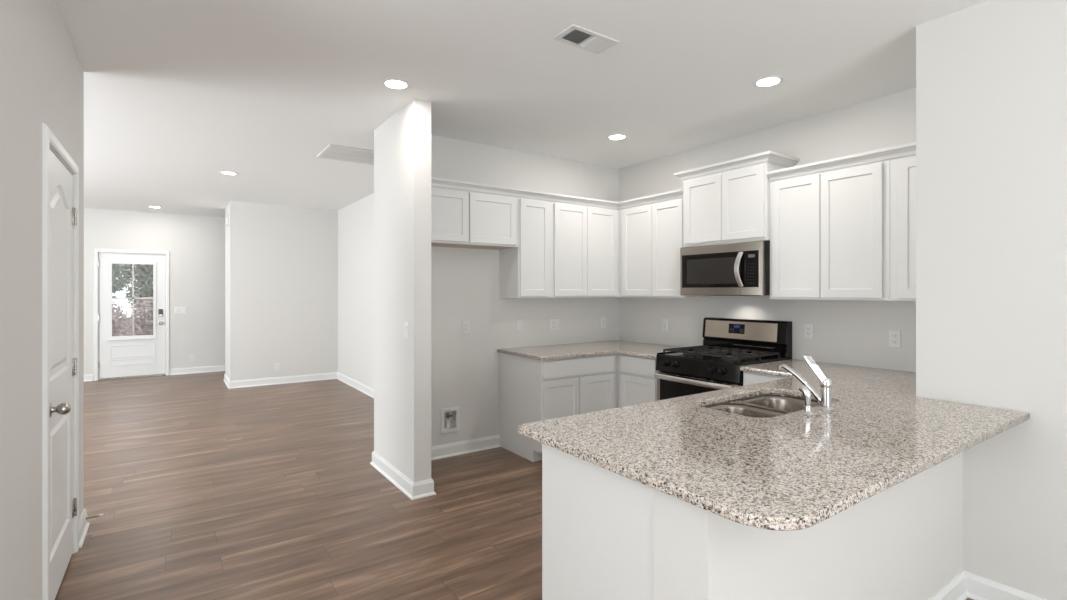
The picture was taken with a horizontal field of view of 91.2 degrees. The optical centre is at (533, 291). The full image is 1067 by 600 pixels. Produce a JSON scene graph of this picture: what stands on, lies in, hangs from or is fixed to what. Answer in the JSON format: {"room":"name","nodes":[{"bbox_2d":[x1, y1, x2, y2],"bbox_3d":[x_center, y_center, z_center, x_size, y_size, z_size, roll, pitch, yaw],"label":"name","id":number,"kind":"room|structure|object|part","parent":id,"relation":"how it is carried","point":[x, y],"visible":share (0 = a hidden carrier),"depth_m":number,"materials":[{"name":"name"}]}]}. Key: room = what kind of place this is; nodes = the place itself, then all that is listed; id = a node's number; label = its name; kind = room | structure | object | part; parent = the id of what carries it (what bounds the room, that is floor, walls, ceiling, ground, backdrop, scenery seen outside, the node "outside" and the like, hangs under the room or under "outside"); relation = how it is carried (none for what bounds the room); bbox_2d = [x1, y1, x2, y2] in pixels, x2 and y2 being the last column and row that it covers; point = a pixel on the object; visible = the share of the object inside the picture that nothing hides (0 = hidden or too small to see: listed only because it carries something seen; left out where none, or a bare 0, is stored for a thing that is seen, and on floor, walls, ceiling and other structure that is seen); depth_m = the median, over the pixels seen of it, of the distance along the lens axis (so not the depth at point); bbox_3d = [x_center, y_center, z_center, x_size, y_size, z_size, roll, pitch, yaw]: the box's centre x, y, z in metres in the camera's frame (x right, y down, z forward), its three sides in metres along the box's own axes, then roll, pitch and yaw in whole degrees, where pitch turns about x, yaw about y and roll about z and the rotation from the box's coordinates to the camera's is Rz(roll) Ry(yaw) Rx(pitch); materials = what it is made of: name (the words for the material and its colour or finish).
{"room":"kitchen","nodes":[
{"label":"kitchen","id":0,"kind":"room"},
{"bbox_2d":[0,0,83,599],"bbox_3d":[-2.195,0.045,2.297,0.120,2.740,1.976,0,0,-35],"label":"wall","id":1,"kind":"structure","parent":0,"point":[42,73],"depth_m":1.88,"materials":[{"name":"white paint"}]},
{"bbox_2d":[42,122,78,599],"bbox_3d":[-2.286,0.360,2.492,0.193,2.109,0.892,0,0,-35],"label":"door","id":2,"kind":"structure","parent":1,"relation":"in","point":[59,216],"depth_m":2.47,"materials":[{"name":"white wood"}]},
{"bbox_3d":[-2.059,0.510,2.266,0.077,0.066,0.066,0,0,-35],"label":"knob","id":3,"kind":"part","parent":2,"relation":"part of","materials":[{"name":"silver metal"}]},
{"bbox_3d":[-2.283,0.390,2.494,0.035,2.026,0.758,0,0,-35],"label":"panel","id":4,"kind":"part","parent":2,"relation":"part of","materials":[{"name":"white wood"}]},
{"bbox_2d":[79,508,89,547],"bbox_3d":[-2.290,1.361,-1.007,4.089,0.107,7.352,0,0,-35],"label":"baseboard","id":5,"kind":"structure","parent":1,"relation":"attached to","point":[83,524],"depth_m":3.02,"materials":[{"name":"white wood"}]},
{"bbox_2d":[86,513,103,519],"bbox_3d":[-2.646,1.355,3.149,0.081,0.022,0.022,0,0,-35],"label":"door stop","id":6,"kind":"object","parent":1,"relation":"attached to","point":[102,514],"visible":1,"depth_m":3.15,"materials":[{"name":"grey metal"}]},
{"bbox_2d":[84,208,224,374],"bbox_3d":[-6.677,0.045,8.604,7.820,2.740,0.150,0,0,-35],"label":"wall","id":7,"kind":"structure","parent":0,"point":[195,244],"depth_m":8.96,"materials":[{"name":"white paint"}]},
{"bbox_2d":[93,248,169,380],"bbox_3d":[-6.611,0.363,8.619,0.997,2.104,0.201,0,0,-35],"label":"door","id":8,"kind":"structure","parent":7,"relation":"in","point":[114,357],"depth_m":8.56,"materials":[{"name":"white wood"}]},
{"bbox_3d":[-6.589,1.035,8.588,0.605,0.344,0.006,0,0,-35],"label":"panel","id":9,"kind":"part","parent":8,"relation":"part of","materials":[{"name":"white wood"}]},
{"bbox_2d":[84,365,224,381],"bbox_3d":[-6.359,1.361,8.040,7.700,0.107,1.140,0,0,-35],"label":"baseboard","id":10,"kind":"structure","parent":7,"relation":"attached to","point":[190,370],"depth_m":9.03,"materials":[{"name":"white wood"}]},
{"bbox_2d":[175,307,185,312],"bbox_3d":[-6.047,0.315,8.942,0.162,0.114,0.013,0,0,-35],"label":"light switch","id":11,"kind":"object","parent":7,"relation":"attached to","point":[177,309],"visible":1,"depth_m":8.94,"materials":[{"name":"white plastic"}]},
{"bbox_2d":[225,201,337,380],"bbox_3d":[-4.006,0.045,8.459,1.645,2.740,0.850,0,0,-35],"label":"wall","id":12,"kind":"structure","parent":0,"point":[281,262],"depth_m":8.04,"materials":[{"name":"white paint"}]},
{"bbox_2d":[225,217,228,225],"bbox_3d":[-4.634,-1.065,7.890,0.036,0.120,0.150,0,0,-35],"label":"door chime","id":13,"kind":"object","parent":12,"relation":"attached to","point":[226,218],"visible":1,"depth_m":7.84,"materials":[{"name":"white plastic"}]},
{"bbox_2d":[274,363,279,370],"bbox_3d":[-3.926,1.154,7.992,0.070,0.114,0.010,0,0,-35],"label":"wall outlet","id":14,"kind":"object","parent":12,"relation":"attached to","point":[276,365],"visible":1,"depth_m":7.99,"materials":[{"name":"white plastic"}]},
{"bbox_2d":[338,193,373,388],"bbox_3d":[-1.845,0.045,6.678,0.120,2.740,4.540,0,0,-35],"label":"wall","id":15,"kind":"structure","parent":0,"point":[355,220],"depth_m":7.66,"materials":[{"name":"white paint"}]},
{"bbox_2d":[223,372,500,499],"bbox_3d":[-2.128,1.361,6.474,2.526,0.107,6.304,0,0,-35],"label":"baseboard","id":16,"kind":"structure","parent":15,"relation":"attached to","point":[420,489],"depth_m":4.58,"materials":[{"name":"white wood"}]},
{"bbox_2d":[380,98,430,481],"bbox_3d":[-0.967,0.045,3.903,0.127,2.740,0.702,0,0,-35],"label":"wall","id":17,"kind":"structure","parent":0,"point":[405,137],"depth_m":3.73,"materials":[{"name":"white paint"}]},
{"bbox_2d":[404,322,408,337],"bbox_3d":[-0.899,0.270,3.683,0.013,0.114,0.070,0,0,-35],"label":"light switch","id":18,"kind":"object","parent":17,"relation":"attached to","point":[406,324],"visible":1,"depth_m":3.67,"materials":[{"name":"white plastic"}]},
{"bbox_2d":[374,126,618,454],"bbox_3d":[-0.131,0.045,5.006,2.756,2.740,0.160,0,0,-35],"label":"wall","id":19,"kind":"structure","parent":0,"point":[464,281],"depth_m":4.68,"materials":[{"name":"white paint"}]},
{"bbox_2d":[441,407,458,433],"bbox_3d":[-0.740,1.106,4.531,0.170,0.210,0.088,0,0,-35],"label":"water supply box","id":20,"kind":"object","parent":19,"relation":"attached to","point":[449,416],"visible":0.96,"depth_m":4.53,"materials":[{"name":"white plastic"}]},
{"bbox_2d":[463,320,469,333],"bbox_3d":[-0.591,0.310,4.585,0.070,0.114,0.010,0,0,-35],"label":"wall outlet","id":21,"kind":"object","parent":19,"relation":"attached to","point":[466,324],"visible":1,"depth_m":4.58,"materials":[{"name":"white plastic"}]},
{"bbox_2d":[431,187,517,249],"bbox_3d":[-0.617,-0.611,4.365,0.974,0.458,0.340,0,0,-35],"label":"upper cabinet","id":22,"kind":"object","parent":19,"relation":"attached to","point":[459,218],"visible":0.75,"depth_m":4.26,"materials":[{"name":"white wood"}]},
{"bbox_3d":[-0.707,-0.602,4.108,0.434,0.403,0.020,0,0,-35],"label":"door","id":23,"kind":"part","parent":22,"relation":"part of","materials":[{"name":"white wood"}]},
{"bbox_3d":[-0.628,-0.384,4.381,0.934,0.003,0.299,0,0,-35],"label":"underside panel","id":24,"kind":"part","parent":22,"relation":"part of","materials":[{"name":"beige wood"}]},
{"bbox_3d":[-0.335,-0.602,4.366,0.451,0.403,0.020,0,0,-35],"label":"door","id":25,"kind":"part","parent":22,"relation":"part of","materials":[{"name":"white wood"}]},
{"bbox_2d":[517,320,522,331],"bbox_3d":[-0.125,0.323,4.905,0.070,0.114,0.013,0,0,-35],"label":"light switch","id":26,"kind":"object","parent":19,"relation":"attached to","point":[519,322],"visible":1,"depth_m":4.90,"materials":[{"name":"white plastic"}]},
{"bbox_2d":[499,197,550,297],"bbox_3d":[-0.071,-0.392,4.744,0.355,0.896,0.340,0,0,-35],"label":"upper cabinet","id":27,"kind":"object","parent":19,"relation":"attached to","point":[525,269],"visible":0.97,"depth_m":4.61,"materials":[{"name":"white wood"}]},
{"bbox_3d":[0.014,-0.382,4.607,0.311,0.843,0.020,0,0,-35],"label":"door","id":28,"kind":"part","parent":27,"relation":"part of","materials":[{"name":"white wood"}]},
{"bbox_2d":[550,319,559,329],"bbox_3d":[0.212,0.323,5.139,0.116,0.114,0.013,0,0,-35],"label":"wall outlet","id":29,"kind":"object","parent":19,"relation":"attached to","point":[554,323],"visible":1,"depth_m":5.14,"materials":[{"name":"white plastic"}]},
{"bbox_2d":[551,201,617,297],"bbox_3d":[0.416,-0.392,5.081,0.830,0.896,0.340,0,0,-35],"label":"upper cabinet","id":30,"kind":"object","parent":19,"relation":"attached to","point":[584,239],"visible":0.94,"depth_m":4.91,"materials":[{"name":"white wood"}]},
{"bbox_2d":[431,177,682,208],"bbox_3d":[0.190,-0.849,4.242,2.156,0.064,0.820,0,0,-35],"label":"crown molding","id":31,"kind":"structure","parent":30,"relation":"attached to","point":[435,182],"depth_m":4.60,"materials":[{"name":"white wood"}]},
{"bbox_3d":[0.346,-0.382,4.838,0.384,0.843,0.020,0,0,-35],"label":"door","id":32,"kind":"part","parent":30,"relation":"part of","materials":[{"name":"white wood"}]},
{"bbox_3d":[0.665,-0.382,5.058,0.382,0.843,0.020,0,0,-35],"label":"door","id":33,"kind":"part","parent":30,"relation":"part of","materials":[{"name":"white wood"}]},
{"bbox_2d":[601,317,605,327],"bbox_3d":[0.737,0.325,5.505,0.070,0.114,0.010,0,0,-35],"label":"wall outlet","id":34,"kind":"object","parent":19,"relation":"attached to","point":[603,319],"visible":1,"depth_m":5.50,"materials":[{"name":"white plastic"}]},
{"bbox_2d":[55,371,972,599],"bbox_3d":[-2.314,1.465,2.990,9.000,0.100,14.350,0,0,-35],"label":"floor","id":35,"kind":"structure","parent":0,"point":[204,489],"depth_m":3.44,"materials":[{"name":"brown wood"}]},
{"bbox_2d":[499,353,616,461],"bbox_3d":[0.230,0.984,4.744,0.850,0.862,0.675,0,0,-35],"label":"base cabinet","id":36,"kind":"object","parent":35,"relation":"on","point":[530,390],"visible":0.67,"depth_m":4.47,"materials":[{"name":"white wood"}]},
{"bbox_3d":[0.231,1.011,4.347,0.376,0.558,0.020,0,0,-35],"label":"door","id":37,"kind":"part","parent":36,"relation":"part of","materials":[{"name":"white wood"}]},
{"bbox_3d":[0.401,0.641,4.464,0.788,0.144,0.020,0,0,-35],"label":"drawer","id":38,"kind":"part","parent":36,"relation":"part of","materials":[{"name":"white wood"}]},
{"bbox_3d":[0.558,1.011,4.573,0.405,0.558,0.020,0,0,-35],"label":"door","id":39,"kind":"part","parent":36,"relation":"part of","materials":[{"name":"white wood"}]},
{"bbox_2d":[542,443,653,599],"bbox_3d":[1.068,0.984,2.385,2.140,0.862,0.584,0,0,-35],"label":"base cabinet","id":40,"kind":"object","parent":35,"relation":"on","point":[598,522],"visible":0.16,"depth_m":1.76,"materials":[{"name":"white wood"}]},
{"bbox_2d":[518,359,1029,530],"bbox_3d":[1.284,0.538,2.604,2.862,0.030,1.552,0,0,-35],"label":"countertop","id":41,"kind":"structure","parent":40,"relation":"on","point":[792,471],"depth_m":1.85,"materials":[{"name":"stone"}]},
{"bbox_2d":[702,394,819,417],"bbox_3d":[1.122,0.657,2.495,0.735,0.208,0.395,0,0,-35],"label":"sink","id":42,"kind":"object","parent":41,"relation":"in","point":[765,405],"visible":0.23,"depth_m":2.65,"materials":[{"name":"silver metal"}]},
{"bbox_3d":[0.968,0.660,2.389,0.337,0.202,0.370,0,0,-35],"label":"bowl","id":43,"kind":"part","parent":42,"relation":"part of","materials":[{"name":"silver metal"}]},
{"bbox_3d":[1.269,0.660,2.597,0.352,0.202,0.370,0,0,-35],"label":"bowl","id":44,"kind":"part","parent":42,"relation":"part of","materials":[{"name":"silver metal"}]},
{"bbox_2d":[779,355,833,410],"bbox_3d":[1.222,0.402,2.368,0.098,0.242,0.242,0,0,-44],"label":"kitchen faucet","id":45,"kind":"object","parent":41,"relation":"on","point":[824,397],"visible":0.99,"depth_m":2.31,"materials":[{"name":"silver metal"}]},
{"bbox_3d":[1.232,0.421,2.399,0.029,0.163,0.209,0,0,-39],"label":"spout","id":46,"kind":"part","parent":45,"relation":"part of","materials":[{"name":"silver metal"}]},
{"bbox_3d":[1.252,0.341,2.318,0.111,0.121,0.024,0,0,2],"label":"lever handle","id":47,"kind":"part","parent":45,"relation":"part of","materials":[{"name":"silver metal"}]},
{"bbox_2d":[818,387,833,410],"bbox_3d":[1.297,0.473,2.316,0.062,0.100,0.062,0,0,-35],"label":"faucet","id":48,"kind":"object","parent":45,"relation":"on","point":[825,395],"depth_m":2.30,"materials":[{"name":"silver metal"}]},
{"bbox_2d":[799,385,813,415],"bbox_3d":[1.167,0.461,2.231,0.050,0.123,0.060,0,0,-35],"label":"sprayer","id":49,"kind":"object","parent":41,"relation":"on","point":[806,392],"visible":1,"depth_m":2.22,"materials":[{"name":"silver metal"}]},
{"bbox_2d":[617,354,659,407],"bbox_3d":[1.158,0.984,4.708,0.675,0.862,0.487,0,0,-35],"label":"base cabinet","id":50,"kind":"object","parent":35,"relation":"on","point":[636,381],"visible":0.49,"depth_m":4.52,"materials":[{"name":"white wood"}]},
{"bbox_2d":[497,340,679,359],"bbox_3d":[0.620,0.538,4.734,1.529,0.030,1.141,0,0,-35],"label":"countertop","id":51,"kind":"structure","parent":50,"relation":"on","point":[547,352],"depth_m":4.67,"materials":[{"name":"stone"}]},
{"bbox_3d":[0.899,0.641,4.506,0.020,0.144,0.415,0,0,-35],"label":"drawer","id":52,"kind":"part","parent":50,"relation":"part of","materials":[{"name":"white wood"}]},
{"bbox_3d":[0.899,1.011,4.506,0.020,0.558,0.415,0,0,-35],"label":"door","id":53,"kind":"part","parent":50,"relation":"part of","materials":[{"name":"white wood"}]},
{"bbox_2d":[654,317,791,400],"bbox_3d":[1.480,0.822,4.159,0.763,1.185,0.772,0,0,-35],"label":"gas range","id":54,"kind":"object","parent":35,"relation":"on","point":[729,344],"visible":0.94,"depth_m":4.11,"materials":[{"name":"black metal"}]},
{"bbox_3d":[1.059,0.577,4.200,0.047,0.054,0.054,0,0,-35],"label":"control knob","id":55,"kind":"part","parent":54,"relation":"part of","materials":[{"name":"black plastic"}]},
{"bbox_3d":[1.112,0.577,4.123,0.047,0.054,0.054,0,0,-35],"label":"control knob","id":56,"kind":"part","parent":54,"relation":"part of","materials":[{"name":"black plastic"}]},
{"bbox_2d":[654,371,741,400],"bbox_3d":[1.216,0.935,3.975,0.120,0.550,0.748,0,0,-35],"label":"oven","id":57,"kind":"object","parent":54,"relation":"in","point":[670,384],"depth_m":4.04,"materials":[{"name":"silver metal"}]},
{"bbox_3d":[1.249,0.582,3.998,0.054,0.135,0.772,0,0,-35],"label":"control panel","id":58,"kind":"part","parent":54,"relation":"part of","materials":[{"name":"black metal"}]},
{"bbox_3d":[1.305,0.577,3.844,0.047,0.054,0.054,0,0,-35],"label":"control knob","id":59,"kind":"part","parent":54,"relation":"part of","materials":[{"name":"black plastic"}]},
{"bbox_3d":[1.355,0.577,3.772,0.047,0.054,0.054,0,0,-35],"label":"control knob","id":60,"kind":"part","parent":54,"relation":"part of","materials":[{"name":"black plastic"}]},
{"bbox_2d":[657,350,789,365],"bbox_3d":[1.505,0.515,4.176,0.650,0.024,0.772,0,0,-35],"label":"cooktop","id":61,"kind":"object","parent":54,"relation":"in","point":[677,356],"depth_m":3.99,"materials":[{"name":"black metal"}]},
{"bbox_3d":[1.491,0.499,3.942,0.144,0.025,0.144,0,0,-35],"label":"burner","id":62,"kind":"part","parent":54,"relation":"part of","materials":[{"name":"black metal"}]},
{"bbox_3d":[1.698,0.310,4.365,0.013,0.080,0.150,0,0,-35],"label":"clock panel","id":63,"kind":"part","parent":54,"relation":"part of","materials":[{"name":"black plastic"}]},
{"bbox_3d":[1.713,0.321,4.347,0.021,0.143,0.667,0,0,-35],"label":"panel","id":64,"kind":"part","parent":54,"relation":"part of","materials":[{"name":"silver metal"}]},
{"bbox_3d":[1.784,0.444,4.247,0.004,0.006,0.372,0,0,-35],"label":"vent trim","id":65,"kind":"part","parent":54,"relation":"part of","materials":[{"name":"black metal"}]},
{"bbox_2d":[743,371,790,385],"bbox_3d":[1.895,0.984,3.644,0.675,0.862,0.538,0,0,-35],"label":"base cabinet","id":66,"kind":"object","parent":35,"relation":"on","point":[749,378],"visible":0.09,"depth_m":3.58,"materials":[{"name":"white wood"}]},
{"bbox_2d":[55,0,987,216],"bbox_3d":[-2.328,-1.375,3.010,9.000,0.100,14.400,0,0,-35],"label":"ceiling","id":67,"kind":"structure","parent":0,"point":[179,94],"depth_m":3.25,"materials":[{"name":"white paint"}]},
{"bbox_2d":[220,171,237,174],"bbox_3d":[-3.401,-1.322,5.829,0.176,0.007,0.176,0,0,-35],"label":"recessed light","id":68,"kind":"object","parent":67,"relation":"in","point":[221,172],"visible":1,"depth_m":5.83,"materials":[{"name":"white plastic"}]},
{"bbox_2d":[317,144,373,164],"bbox_3d":[-1.719,-1.320,5.077,0.625,0.011,0.535,0,0,-35],"label":"ceiling vent","id":69,"kind":"object","parent":67,"relation":"in","point":[333,152],"visible":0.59,"depth_m":5.01,"materials":[{"name":"white metal"}]},
{"bbox_2d":[382,78,409,89],"bbox_3d":[-0.877,-1.322,3.331,0.176,0.007,0.176,0,0,-35],"label":"recessed light","id":70,"kind":"object","parent":67,"relation":"in","point":[391,83],"visible":1,"depth_m":3.33,"materials":[{"name":"white"}]},
{"bbox_2d":[385,80,406,88],"bbox_3d":[-0.877,-1.323,3.331,0.134,0.003,0.134,0,0,-35],"label":"diffuser","id":71,"kind":"object","parent":70,"relation":"attached to","point":[391,84],"depth_m":3.33,"materials":[{"name":"white plastic"}]},
{"bbox_2d":[553,24,618,53],"bbox_3d":[0.278,-1.319,2.744,0.315,0.011,0.172,0,0,-35],"label":"ceiling vent","id":72,"kind":"object","parent":67,"relation":"in","point":[574,35],"visible":1,"depth_m":2.73,"materials":[{"name":"white metal"}]},
{"bbox_2d":[607,134,626,140],"bbox_3d":[0.715,-1.322,4.472,0.176,0.007,0.176,0,0,-35],"label":"recessed light","id":73,"kind":"object","parent":67,"relation":"in","point":[615,137],"visible":1,"depth_m":4.47,"materials":[{"name":"white plastic"}]},
{"bbox_2d":[609,135,624,139],"bbox_3d":[0.715,-1.323,4.472,0.134,0.003,0.134,0,0,-35],"label":"diffuser","id":74,"kind":"object","parent":73,"relation":"attached to","point":[611,137],"depth_m":4.48,"materials":[{"name":"white plastic"}]},
{"bbox_2d":[753,76,782,87],"bbox_3d":[1.479,-1.322,3.292,0.176,0.007,0.176,0,0,-35],"label":"recessed light","id":75,"kind":"object","parent":67,"relation":"in","point":[769,81],"visible":1,"depth_m":3.28,"materials":[{"name":"white plastic"}]},
{"bbox_2d":[757,78,779,85],"bbox_3d":[1.479,-1.323,3.292,0.134,0.003,0.134,0,0,-35],"label":"diffuser","id":76,"kind":"object","parent":75,"relation":"attached to","point":[761,81],"depth_m":3.28,"materials":[{"name":"white plastic"}]},
{"bbox_2d":[619,88,915,371],"bbox_3d":[1.855,0.045,4.426,0.150,2.740,3.055,0,0,-35],"label":"wall","id":77,"kind":"structure","parent":0,"point":[846,332],"depth_m":3.96,"materials":[{"name":"white paint"}]},
{"bbox_2d":[618,198,707,297],"bbox_3d":[1.109,-0.392,5.072,0.340,0.896,1.143,0,0,-35],"label":"upper cabinet","id":78,"kind":"object","parent":77,"relation":"attached to","point":[650,236],"visible":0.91,"depth_m":4.82,"materials":[{"name":"white wood"}]},
{"bbox_3d":[0.986,-0.382,4.969,0.020,0.843,0.385,0,0,-35],"label":"door","id":79,"kind":"part","parent":78,"relation":"part of","materials":[{"name":"white wood"}]},
{"bbox_3d":[1.197,-0.382,4.665,0.020,0.843,0.347,0,0,-35],"label":"door","id":80,"kind":"part","parent":78,"relation":"part of","materials":[{"name":"white wood"}]},
{"bbox_2d":[662,319,667,330],"bbox_3d":[1.284,0.325,5.110,0.010,0.114,0.070,0,0,-35],"label":"wall outlet","id":81,"kind":"object","parent":77,"relation":"attached to","point":[664,321],"visible":1,"depth_m":5.10,"materials":[{"name":"white plastic"}]},
{"bbox_2d":[674,151,799,246],"bbox_3d":[1.630,-0.702,4.264,0.404,0.642,0.883,0,0,-35],"label":"upper cabinet","id":82,"kind":"object","parent":77,"relation":"attached to","point":[726,202],"visible":0.88,"depth_m":4.10,"materials":[{"name":"white wood"}]},
{"bbox_3d":[1.400,-0.672,4.319,0.020,0.530,0.362,0,0,-35],"label":"door","id":83,"kind":"part","parent":82,"relation":"part of","materials":[{"name":"white wood"}]},
{"bbox_2d":[680,240,769,295],"bbox_3d":[1.611,-0.173,4.247,0.450,0.411,0.765,0,0,-35],"label":"microwave","id":84,"kind":"object","parent":82,"relation":"attached to","point":[743,268],"visible":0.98,"depth_m":4.09,"materials":[{"name":"silver metal"}]},
{"bbox_3d":[1.425,-0.171,4.220,0.010,0.273,0.552,0,0,-35],"label":"door glass","id":85,"kind":"part","parent":84,"relation":"part of","materials":[{"name":"black glass"}]},
{"bbox_3d":[1.561,-0.171,3.969,0.067,0.267,0.036,0,0,-5],"label":"door handle","id":86,"kind":"part","parent":84,"relation":"part of","materials":[{"name":"silver metal"}]},
{"bbox_3d":[1.627,-0.171,3.928,0.010,0.273,0.149,0,0,-35],"label":"control panel","id":87,"kind":"part","parent":84,"relation":"part of","materials":[{"name":"black plastic"}]},
{"bbox_3d":[1.630,-0.992,4.264,0.404,0.063,0.883,0,0,-35],"label":"crown molding","id":88,"kind":"part","parent":82,"relation":"part of","materials":[{"name":"white wood"}]},
{"bbox_3d":[1.607,-0.672,4.019,0.020,0.530,0.358,0,0,-35],"label":"door","id":89,"kind":"part","parent":82,"relation":"part of","materials":[{"name":"white wood"}]},
{"bbox_2d":[804,324,813,338],"bbox_3d":[2.085,0.300,3.955,0.010,0.114,0.070,0,0,-35],"label":"wall outlet","id":90,"kind":"object","parent":77,"relation":"attached to","point":[808,328],"visible":1,"depth_m":3.95,"materials":[{"name":"white plastic"}]},
{"bbox_2d":[806,327,810,335],"bbox_3d":[2.083,0.300,3.953,0.004,0.068,0.033,0,0,-35],"label":"receptacle","id":91,"kind":"object","parent":90,"relation":"attached to","point":[808,329],"depth_m":3.95,"materials":[{"name":"grey plastic"}]},
{"bbox_2d":[770,160,889,300],"bbox_3d":[2.103,-0.392,3.638,0.340,0.896,0.788,0,0,-35],"label":"upper cabinet","id":92,"kind":"object","parent":77,"relation":"attached to","point":[830,230],"visible":0.94,"depth_m":3.50,"materials":[{"name":"white wood"}]},
{"bbox_3d":[1.860,-0.382,3.707,0.020,0.843,0.344,0,0,-35],"label":"door","id":93,"kind":"part","parent":92,"relation":"part of","materials":[{"name":"white wood"}]},
{"bbox_2d":[766,142,915,180],"bbox_3d":[2.055,-0.849,3.396,0.052,0.064,1.128,0,0,-35],"label":"crown molding","id":94,"kind":"structure","parent":92,"relation":"attached to","point":[909,149],"depth_m":3.41,"materials":[{"name":"white wood"}]},
{"bbox_3d":[2.068,-0.382,3.407,0.020,0.843,0.375,0,0,-35],"label":"door","id":95,"kind":"part","parent":92,"relation":"part of","materials":[{"name":"white wood"}]},
{"bbox_2d":[889,330,900,347],"bbox_3d":[2.411,0.315,3.484,0.010,0.114,0.070,0,0,-35],"label":"wall outlet","id":96,"kind":"object","parent":77,"relation":"attached to","point":[894,335],"visible":1,"depth_m":3.48,"materials":[{"name":"white plastic"}]},
{"bbox_2d":[892,334,896,343],"bbox_3d":[2.408,0.315,3.483,0.004,0.068,0.033,0,0,-35],"label":"receptacle","id":97,"kind":"object","parent":96,"relation":"attached to","point":[894,336],"depth_m":3.48,"materials":[{"name":"grey plastic"}]},
{"bbox_2d":[890,155,915,300],"bbox_3d":[2.425,-0.392,3.173,0.340,0.896,0.341,0,0,-35],"label":"upper cabinet","id":98,"kind":"object","parent":77,"relation":"attached to","point":[903,169],"visible":0.36,"depth_m":3.15,"materials":[{"name":"white wood"}]},
{"bbox_2d":[654,452,962,599],"bbox_3d":[1.184,0.984,1.990,1.893,0.862,0.190,0,0,-35],"label":"wall","id":99,"kind":"structure","parent":0,"point":[904,541],"depth_m":1.73,"materials":[{"name":"white paint"}]},
{"bbox_2d":[916,0,1066,599],"bbox_3d":[3.559,0.045,1.160,1.067,2.740,4.255,0,0,-35],"label":"wall","id":100,"kind":"structure","parent":0,"point":[991,75],"depth_m":2.34,"materials":[{"name":"white paint"}]},
{"bbox_2d":[929,570,1045,599],"bbox_3d":[2.331,1.361,0.311,1.919,0.107,4.257,0,0,-35],"label":"baseboard","id":101,"kind":"structure","parent":100,"relation":"attached to","point":[965,585],"depth_m":2.36,"materials":[{"name":"white wood"}]},
{"bbox_3d":[-15.554,1.640,20.703,26.000,0.050,29.850,0,0,-35],"label":"ground","id":102,"kind":"structure","parent":0,"visible":0},
{"bbox_2d":[112,264,129,296],"bbox_3d":[-14.717,-0.292,17.554,2.010,3.822,1.273,0,0,-35],"label":"tree","id":103,"kind":"object","parent":102,"relation":"on","point":[116,273],"visible":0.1,"depth_m":17.78,"materials":[{"name":"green plant"}]},
{"bbox_2d":[112,301,143,335],"bbox_3d":[-9.396,0.897,11.443,1.425,1.445,1.138,0,0,-35],"label":"shrub","id":104,"kind":"object","parent":102,"relation":"on","point":[118,322],"visible":0.17,"depth_m":11.49,"materials":[{"name":"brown plant"}]},
{"bbox_2d":[119,264,152,310],"bbox_3d":[-12.544,-0.272,17.224,1.808,3.781,1.294,0,0,-35],"label":"tree","id":105,"kind":"object","parent":102,"relation":"on","point":[142,272],"visible":0.38,"depth_m":16.85,"materials":[{"name":"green plant"}]},
{"bbox_2d":[122,299,152,335],"bbox_3d":[-9.509,0.863,12.936,1.435,1.520,1.091,0,0,-14],"label":"shrub","id":106,"kind":"object","parent":102,"relation":"on","point":[146,317],"visible":0.3,"depth_m":12.70,"materials":[{"name":"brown plant"}]}
]}

